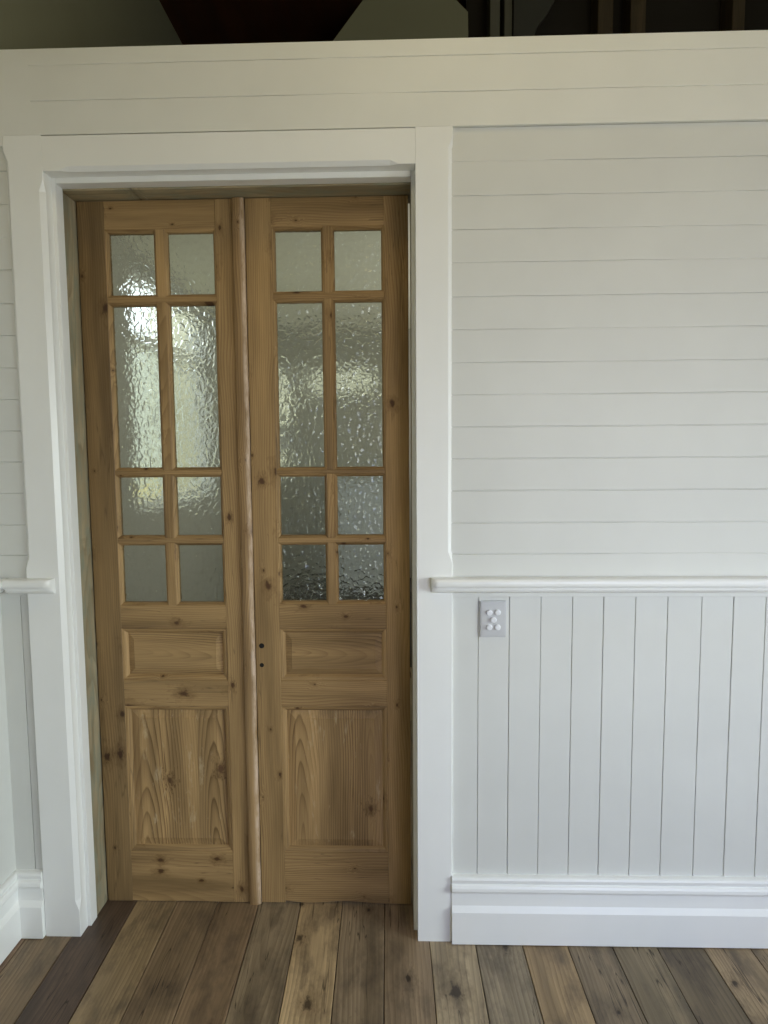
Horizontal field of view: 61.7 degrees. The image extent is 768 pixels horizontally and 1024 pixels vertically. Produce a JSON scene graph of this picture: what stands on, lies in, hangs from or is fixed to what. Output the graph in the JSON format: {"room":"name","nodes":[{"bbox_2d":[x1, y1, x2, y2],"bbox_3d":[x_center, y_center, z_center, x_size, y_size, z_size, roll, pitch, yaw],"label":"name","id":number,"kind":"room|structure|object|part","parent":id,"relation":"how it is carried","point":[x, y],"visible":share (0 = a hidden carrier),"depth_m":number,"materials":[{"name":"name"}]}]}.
{"room":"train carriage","nodes":[
{"label":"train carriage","id":0,"kind":"room"},
{"bbox_2d":[0,0,182,885],"bbox_3d":[-1.384,-0.579,1.515,0.155,4.220,9.500,0,5,2],"label":"wall","id":1,"kind":"structure","parent":0,"point":[24,24],"depth_m":2.52,"materials":[{"name":"white paint"}]},
{"bbox_2d":[0,578,4,592],"bbox_3d":[-1.342,0.465,-0.456,0.052,0.051,5.200,0,5,2],"label":"trim","id":2,"kind":"structure","parent":1,"relation":"attached to","point":[1,579],"depth_m":2.11,"materials":[{"name":"white paint"}]},
{"bbox_2d":[0,872,20,964],"bbox_3d":[-1.346,1.577,-0.362,0.042,0.233,5.200,0,5,2],"label":"baseboard","id":3,"kind":"structure","parent":1,"relation":"attached to","point":[10,925],"depth_m":2.16,"materials":[{"name":"white paint"}]},
{"bbox_2d":[159,0,465,44],"bbox_3d":[1.121,-2.735,1.264,5.200,0.080,9.500,0,5,2],"label":"ceiling","id":4,"kind":"structure","parent":0,"point":[195,22],"depth_m":3.77,"materials":[{"name":"black"}]},
{"bbox_2d":[0,30,767,876],"bbox_3d":[1.188,-0.001,2.176,4.945,2.918,0.260,0,5,2],"label":"wall","id":5,"kind":"structure","parent":0,"point":[609,313],"depth_m":2.04,"materials":[{"name":"white paint"}]},
{"bbox_2d":[1,578,54,593],"bbox_3d":[-1.168,0.246,2.117,0.155,0.051,0.052,0,5,2],"label":"trim","id":6,"kind":"structure","parent":5,"relation":"attached to","point":[10,585],"depth_m":2.10,"materials":[{"name":"white paint"}]},
{"bbox_2d":[14,869,45,938],"bbox_3d":[-1.237,1.356,2.234,0.118,0.233,0.046,0,5,2],"label":"baseboard","id":7,"kind":"structure","parent":5,"relation":"attached to","point":[30,891],"depth_m":2.22,"materials":[{"name":"white paint"}]},
{"bbox_2d":[2,135,87,936],"bbox_3d":[-1.124,0.147,2.147,0.122,2.663,0.050,0,5,2],"label":"trim","id":8,"kind":"structure","parent":5,"relation":"attached to","point":[29,187],"depth_m":2.12,"materials":[{"name":"white paint"}]},
{"bbox_2d":[76,197,261,904],"bbox_3d":[-0.754,0.196,2.308,0.579,2.532,0.057,0,5,2],"label":"door","id":9,"kind":"structure","parent":5,"relation":"in","point":[163,283],"depth_m":2.29,"materials":[{"name":"brown wood"}]},
{"bbox_3d":[-0.870,-0.856,2.228,0.165,0.216,0.004,0,5,2],"label":"glass pane","id":10,"kind":"part","parent":9,"relation":"part of","materials":[{"name":"clear glass"}]},
{"bbox_3d":[-0.866,-0.437,2.263,0.165,0.569,0.004,0,5,2],"label":"glass pane","id":11,"kind":"part","parent":9,"relation":"part of","materials":[{"name":"clear glass"}]},
{"bbox_3d":[-0.863,-0.020,2.298,0.165,0.217,0.004,0,5,2],"label":"glass pane","id":12,"kind":"part","parent":9,"relation":"part of","materials":[{"name":"clear glass"}]},
{"bbox_3d":[-0.861,0.222,2.319,0.165,0.216,0.004,0,5,2],"label":"glass pane","id":13,"kind":"part","parent":9,"relation":"part of","materials":[{"name":"clear glass"}]},
{"bbox_3d":[-0.768,-1.017,2.213,0.382,0.096,0.040,0,5,2],"label":"rail","id":14,"kind":"part","parent":9,"relation":"part of","materials":[{"name":"brown wood"}]},
{"bbox_3d":[-0.757,0.376,2.330,0.382,0.084,0.040,0,5,2],"label":"lock rail","id":15,"kind":"part","parent":9,"relation":"part of","materials":[{"name":"brown wood"}]},
{"bbox_3d":[-0.756,0.513,2.339,0.382,0.190,0.033,0,5,2],"label":"panel moulding","id":16,"kind":"part","parent":9,"relation":"part of","materials":[{"name":"brown wood"}]},
{"bbox_3d":[-0.756,0.513,2.340,0.370,0.178,0.022,0,5,2],"label":"panel","id":17,"kind":"part","parent":9,"relation":"part of","materials":[{"name":"brown wood"}]},
{"bbox_3d":[-0.755,0.657,2.354,0.382,0.096,0.040,0,5,2],"label":"rail","id":18,"kind":"part","parent":9,"relation":"part of","materials":[{"name":"brown wood"}]},
{"bbox_3d":[-0.753,0.982,2.378,0.382,0.554,0.033,0,5,2],"label":"panel moulding","id":19,"kind":"part","parent":9,"relation":"part of","materials":[{"name":"brown wood"}]},
{"bbox_3d":[-0.753,0.981,2.380,0.370,0.542,0.022,0,5,2],"label":"panel","id":20,"kind":"part","parent":9,"relation":"part of","materials":[{"name":"brown wood"}]},
{"bbox_3d":[-0.750,1.356,2.413,0.382,0.197,0.040,0,5,2],"label":"rail","id":21,"kind":"part","parent":9,"relation":"part of","materials":[{"name":"brown wood"}]},
{"bbox_3d":[-0.665,-0.857,2.222,0.168,0.216,0.004,0,5,2],"label":"glass pane","id":22,"kind":"part","parent":9,"relation":"part of","materials":[{"name":"clear glass"}]},
{"bbox_3d":[-0.662,-0.438,2.257,0.168,0.569,0.004,0,5,2],"label":"glass pane","id":23,"kind":"part","parent":9,"relation":"part of","materials":[{"name":"clear glass"}]},
{"bbox_3d":[-0.659,-0.021,2.293,0.168,0.217,0.004,0,5,2],"label":"glass pane","id":24,"kind":"part","parent":9,"relation":"part of","materials":[{"name":"clear glass"}]},
{"bbox_3d":[-0.657,0.221,2.313,0.168,0.216,0.004,0,5,2],"label":"glass pane","id":25,"kind":"part","parent":9,"relation":"part of","materials":[{"name":"clear glass"}]},
{"bbox_2d":[41,128,414,177],"bbox_3d":[-0.488,-1.128,2.021,1.169,0.105,0.050,0,5,2],"label":"trim","id":26,"kind":"structure","parent":5,"relation":"attached to","point":[389,149],"depth_m":2.00,"materials":[{"name":"white paint"}]},
{"bbox_2d":[51,171,416,929],"bbox_3d":[-0.479,0.171,2.179,1.240,2.600,0.046,0,5,2],"label":"trim","id":27,"kind":"structure","parent":5,"relation":"attached to","point":[57,184],"depth_m":2.13,"materials":[{"name":"white paint"}]},
{"bbox_2d":[62,182,413,918],"bbox_3d":[-0.476,0.163,2.285,1.242,2.598,0.167,0,5,2],"label":"trim","id":28,"kind":"structure","parent":5,"relation":"attached to","point":[70,196],"depth_m":2.21,"materials":[{"name":"white paint"}]},
{"bbox_2d":[244,195,410,903],"bbox_3d":[-0.186,0.192,2.299,0.556,2.528,0.043,0,5,2],"label":"door","id":29,"kind":"structure","parent":5,"relation":"in","point":[327,277],"depth_m":2.28,"materials":[{"name":"brown wood"}]},
{"bbox_3d":[-0.294,-0.862,2.212,0.168,0.212,0.004,0,5,2],"label":"glass pane","id":30,"kind":"part","parent":29,"relation":"part of","materials":[{"name":"clear glass"}]},
{"bbox_3d":[-0.291,-0.441,2.247,0.168,0.576,0.004,0,5,2],"label":"glass pane","id":31,"kind":"part","parent":29,"relation":"part of","materials":[{"name":"clear glass"}]},
{"bbox_3d":[-0.288,-0.022,2.283,0.168,0.217,0.004,0,5,2],"label":"glass pane","id":32,"kind":"part","parent":29,"relation":"part of","materials":[{"name":"clear glass"}]},
{"bbox_3d":[-0.286,0.217,2.303,0.168,0.212,0.004,0,5,2],"label":"glass pane","id":33,"kind":"part","parent":29,"relation":"part of","materials":[{"name":"clear glass"}]},
{"bbox_3d":[-0.193,-1.020,2.197,0.384,0.095,0.040,0,5,2],"label":"rail","id":34,"kind":"part","parent":29,"relation":"part of","materials":[{"name":"brown wood"}]},
{"bbox_3d":[-0.182,0.371,2.314,0.384,0.088,0.040,0,5,2],"label":"lock rail","id":35,"kind":"part","parent":29,"relation":"part of","materials":[{"name":"brown wood"}]},
{"bbox_3d":[-0.181,0.510,2.323,0.384,0.190,0.033,0,5,2],"label":"panel moulding","id":36,"kind":"part","parent":29,"relation":"part of","materials":[{"name":"brown wood"}]},
{"bbox_3d":[-0.181,0.510,2.324,0.372,0.178,0.022,0,5,2],"label":"panel","id":37,"kind":"part","parent":29,"relation":"part of","materials":[{"name":"brown wood"}]},
{"bbox_3d":[-0.180,0.654,2.338,0.384,0.096,0.040,0,5,2],"label":"rail","id":38,"kind":"part","parent":29,"relation":"part of","materials":[{"name":"brown wood"}]},
{"bbox_3d":[-0.177,0.979,2.362,0.384,0.554,0.033,0,5,2],"label":"panel moulding","id":39,"kind":"part","parent":29,"relation":"part of","materials":[{"name":"brown wood"}]},
{"bbox_3d":[-0.177,0.978,2.364,0.372,0.542,0.022,0,5,2],"label":"panel","id":40,"kind":"part","parent":29,"relation":"part of","materials":[{"name":"brown wood"}]},
{"bbox_3d":[-0.175,1.353,2.397,0.384,0.197,0.040,0,5,2],"label":"rail","id":41,"kind":"part","parent":29,"relation":"part of","materials":[{"name":"brown wood"}]},
{"bbox_3d":[-0.090,-0.863,2.206,0.171,0.212,0.004,0,5,2],"label":"glass pane","id":42,"kind":"part","parent":29,"relation":"part of","materials":[{"name":"clear glass"}]},
{"bbox_3d":[-0.087,-0.442,2.241,0.171,0.576,0.004,0,5,2],"label":"glass pane","id":43,"kind":"part","parent":29,"relation":"part of","materials":[{"name":"clear glass"}]},
{"bbox_3d":[-0.084,-0.023,2.277,0.171,0.217,0.004,0,5,2],"label":"glass pane","id":44,"kind":"part","parent":29,"relation":"part of","materials":[{"name":"clear glass"}]},
{"bbox_3d":[-0.082,0.216,2.297,0.171,0.212,0.004,0,5,2],"label":"glass pane","id":45,"kind":"part","parent":29,"relation":"part of","materials":[{"name":"clear glass"}]},
{"bbox_2d":[415,126,452,941],"bbox_3d":[0.165,0.140,2.111,0.116,2.663,0.050,0,5,2],"label":"trim","id":46,"kind":"structure","parent":5,"relation":"attached to","point":[433,144],"depth_m":2.08,"materials":[{"name":"white paint"}]},
{"bbox_2d":[480,601,505,636],"bbox_3d":[0.357,0.351,2.103,0.085,0.121,0.015,0,5,2],"label":"light switch","id":47,"kind":"object","parent":5,"relation":"attached to","point":[492,613],"visible":1,"depth_m":2.10,"materials":[{"name":"grey plastic"}]},
{"bbox_2d":[431,576,767,592],"bbox_3d":[1.905,0.230,2.031,3.506,0.051,0.052,0,5,2],"label":"trim","id":48,"kind":"structure","parent":5,"relation":"attached to","point":[557,584],"depth_m":2.05,"materials":[{"name":"white paint"}]},
{"bbox_2d":[452,873,767,948],"bbox_3d":[1.949,1.340,2.145,3.438,0.233,0.046,0,5,2],"label":"baseboard","id":49,"kind":"structure","parent":5,"relation":"attached to","point":[488,909],"depth_m":2.16,"materials":[{"name":"white paint"}]},
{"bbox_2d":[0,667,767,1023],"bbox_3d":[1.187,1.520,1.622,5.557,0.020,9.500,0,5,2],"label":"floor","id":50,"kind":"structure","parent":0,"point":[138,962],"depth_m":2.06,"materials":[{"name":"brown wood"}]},
{"bbox_2d":[410,578,411,666],"bbox_3d":[-0.149,0.900,5.273,1.300,0.620,0.585,0,5,2],"label":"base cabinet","id":51,"kind":"object","parent":50,"relation":"on","point":[410,578],"visible":0.02,"depth_m":4.98,"materials":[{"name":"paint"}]},
{"bbox_3d":[0.256,0.901,4.989,0.405,0.460,0.020,0,5,2],"label":"door","id":52,"kind":"part","parent":51,"relation":"part of","materials":[{"name":"paint"}]},
{"bbox_2d":[408,204,409,328],"bbox_3d":[1.233,-1.496,4.057,4.945,0.140,3.738,0,5,2],"label":"ceiling","id":53,"kind":"structure","parent":0,"point":[408,204],"depth_m":3.56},
{"bbox_2d":[333,0,467,40],"bbox_3d":[-0.035,-2.127,3.806,0.980,1.175,0.800,0,5,2],"label":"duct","id":54,"kind":"object","parent":53,"relation":"on","point":[372,19],"visible":0.14,"depth_m":3.36,"materials":[{"name":"grey metal"}]},
{"bbox_2d":[487,0,499,36],"bbox_3d":[0.592,-2.195,3.502,0.052,1.355,0.140,0,5,2],"label":"stud","id":55,"kind":"object","parent":53,"relation":"on","point":[493,6],"visible":0.02,"depth_m":3.40,"materials":[{"name":"brown wood"}]},
{"bbox_2d":[501,0,511,36],"bbox_3d":[0.663,-2.195,3.500,0.041,1.355,0.140,0,5,2],"label":"stud","id":56,"kind":"object","parent":53,"relation":"on","point":[506,5],"visible":0.02,"depth_m":3.40,"materials":[{"name":"brown wood"}]},
{"bbox_2d":[513,0,554,36],"bbox_3d":[0.799,-2.176,3.410,0.230,1.330,0.025,0,5,2],"label":"board","id":57,"kind":"object","parent":53,"relation":"on","point":[528,15],"visible":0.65,"depth_m":3.36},
{"bbox_2d":[590,0,612,34],"bbox_3d":[1.171,-2.198,3.486,0.079,1.355,0.140,0,5,2],"label":"stud","id":58,"kind":"object","parent":53,"relation":"on","point":[601,10],"visible":0.02,"depth_m":3.38,"materials":[{"name":"brown wood"}]},
{"bbox_2d":[622,0,645,33],"bbox_3d":[1.342,-2.199,3.482,0.079,1.355,0.140,0,5,2],"label":"stud","id":59,"kind":"object","parent":53,"relation":"on","point":[633,11],"visible":0.02,"depth_m":3.38,"materials":[{"name":"brown wood"}]},
{"bbox_2d":[720,0,744,30],"bbox_3d":[1.863,-2.201,3.467,0.064,1.355,0.140,0,5,2],"label":"stud","id":60,"kind":"object","parent":53,"relation":"on","point":[732,14],"visible":0.02,"depth_m":3.37,"materials":[{"name":"brown wood"}]},
{"bbox_2d":[409,329,410,577],"bbox_3d":[1.280,-0.183,5.491,4.945,2.720,0.100,0,5,2],"label":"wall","id":61,"kind":"structure","parent":0,"point":[409,329],"depth_m":5.45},
{"bbox_2d":[466,0,767,37],"bbox_3d":[2.073,-2.213,3.561,3.230,1.360,0.040,0,5,2],"label":"wall","id":62,"kind":"structure","parent":0,"point":[565,17],"depth_m":3.52,"materials":[{"name":"black"}]}
]}

